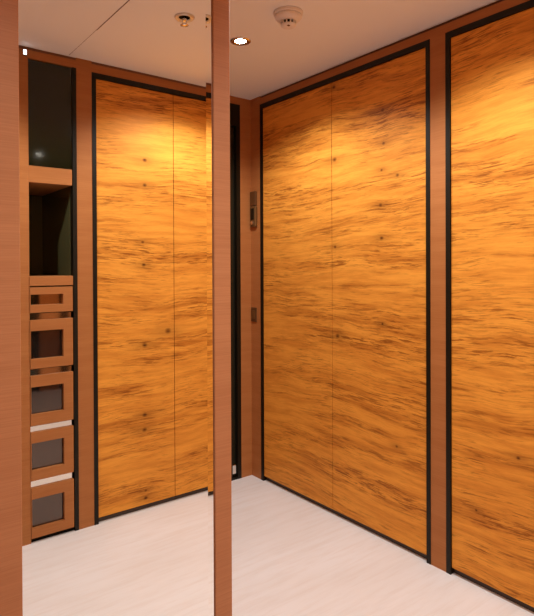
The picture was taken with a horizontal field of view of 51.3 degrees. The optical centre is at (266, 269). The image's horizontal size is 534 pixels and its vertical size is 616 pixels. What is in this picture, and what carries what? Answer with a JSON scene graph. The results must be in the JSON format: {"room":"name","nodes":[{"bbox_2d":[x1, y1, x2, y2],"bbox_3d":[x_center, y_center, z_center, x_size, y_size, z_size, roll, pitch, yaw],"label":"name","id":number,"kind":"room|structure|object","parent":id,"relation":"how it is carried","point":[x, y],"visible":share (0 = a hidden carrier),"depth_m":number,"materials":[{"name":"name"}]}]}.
{"room":"walk-in closet","nodes":[
{"label":"walk-in closet","id":0,"kind":"room"},
{"bbox_2d":[230,96,251,477],"bbox_3d":[-0.608,0.114,3.001,1.298,2.250,0.090,-1,1,-38],"label":"wall","id":1,"kind":"structure","parent":0,"point":[245,128],"depth_m":3.32,"materials":[{"name":"brown wood"}]},
{"bbox_2d":[231,127,235,475],"bbox_3d":[-0.204,0.190,3.281,0.033,2.062,0.024,-1,1,-38],"label":"door","id":2,"kind":"structure","parent":1,"relation":"in","point":[232,128],"depth_m":3.28,"materials":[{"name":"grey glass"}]},
{"bbox_2d":[230,103,241,480],"bbox_3d":[-0.577,0.136,2.999,1.024,2.206,0.052,-1,1,-38],"label":"trim","id":3,"kind":"structure","parent":1,"relation":"attached to","point":[234,108],"depth_m":3.28,"materials":[{"name":"black"}]},
{"bbox_2d":[229,0,498,99],"bbox_3d":[0.000,-1.030,1.095,2.752,0.060,3.844,-1,1,-38],"label":"ceiling","id":4,"kind":"structure","parent":0,"point":[329,34],"depth_m":2.37,"materials":[{"name":"paint"}]},
{"bbox_2d":[230,37,250,45],"bbox_3d":[-0.117,-1.007,2.456,0.092,0.005,0.092,-1,1,-38],"label":"recessed light","id":5,"kind":"object","parent":4,"relation":"in","point":[239,41],"visible":1,"depth_m":2.45,"materials":[{"name":"silver metal"}]},
{"bbox_2d":[274,6,302,29],"bbox_3d":[0.084,-0.978,2.182,0.116,0.060,0.116,-1,1,-38],"label":"smoke detector","id":6,"kind":"object","parent":4,"relation":"attached to","point":[288,17],"visible":1,"depth_m":2.15,"materials":[{"name":"white plastic"}]},
{"bbox_2d":[231,475,533,615],"bbox_3d":[0.009,1.290,1.112,2.752,0.080,3.844,-1,1,-38],"label":"floor","id":7,"kind":"structure","parent":0,"point":[292,555],"depth_m":2.29,"materials":[{"name":"white wood"}]},
{"bbox_2d":[250,0,528,571],"bbox_3d":[0.906,0.114,2.114,0.090,2.250,3.344,-1,1,-38],"label":"wall","id":8,"kind":"structure","parent":0,"point":[436,34],"depth_m":2.31,"materials":[{"name":"brown wood"}]},
{"bbox_2d":[250,191,256,226],"bbox_3d":[-0.082,-0.358,3.297,0.025,0.211,0.058,-1,1,-38],"label":"wall control","id":9,"kind":"object","parent":8,"relation":"attached to","point":[253,195],"visible":1,"depth_m":3.28,"materials":[{"name":"brown metal"}]},
{"bbox_2d":[250,191,256,205],"bbox_3d":[-0.081,-0.420,3.302,0.016,0.086,0.052,-1,1,-38],"label":"wall switch","id":10,"kind":"object","parent":9,"relation":"attached to","point":[253,195],"depth_m":3.29,"materials":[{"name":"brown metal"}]},
{"bbox_2d":[251,307,256,321],"bbox_3d":[-0.079,0.267,3.312,0.010,0.085,0.050,-1,1,-38],"label":"wall switch","id":11,"kind":"object","parent":8,"relation":"attached to","point":[253,309],"visible":1,"depth_m":3.31,"materials":[{"name":"brown metal"}]},
{"bbox_2d":[263,83,332,508],"bbox_3d":[0.162,0.135,3.031,0.022,2.146,0.567,-1,1,-38],"label":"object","id":12,"kind":"structure","parent":8,"relation":"attached to","point":[297,130],"depth_m":3.00,"materials":[{"name":"orange wood"}]},
{"bbox_2d":[260,39,430,564],"bbox_3d":[0.337,0.137,2.807,0.038,2.200,1.181,-1,1,-38],"label":"trim","id":13,"kind":"structure","parent":8,"relation":"attached to","point":[425,44],"depth_m":2.37,"materials":[{"name":"black"}]},
{"bbox_2d":[332,48,426,554],"bbox_3d":[0.509,0.137,2.580,0.022,2.146,0.566,-1,1,-38],"label":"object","id":14,"kind":"structure","parent":8,"relation":"attached to","point":[379,112],"depth_m":2.54,"materials":[{"name":"orange wood"}]},
{"bbox_2d":[445,0,533,611],"bbox_3d":[1.102,0.140,1.814,0.038,2.200,1.176,-1,1,-38],"label":"trim","id":15,"kind":"structure","parent":8,"relation":"attached to","point":[529,4],"depth_m":2.26,"materials":[{"name":"black"}]},
{"bbox_2d":[451,7,533,606],"bbox_3d":[0.927,0.139,2.037,0.022,2.146,0.564,-1,1,-38],"label":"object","id":16,"kind":"structure","parent":8,"relation":"attached to","point":[492,64],"depth_m":2.11,"materials":[{"name":"brown wood"}]},
{"bbox_3d":[-1.134,0.126,1.584,1.334,2.250,1.633,-1,1,-38],"label":"wall","id":17,"kind":"structure","parent":0,"visible":0},
{"bbox_2d":[0,0,231,615],"bbox_3d":[-0.300,0.126,1.173,0.515,2.250,0.036,-1,1,-38],"label":"wall mirror","id":18,"kind":"object","parent":17,"relation":"attached to","point":[116,493],"visible":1,"depth_m":1.15,"materials":[{"name":"clear glass"}]}
]}

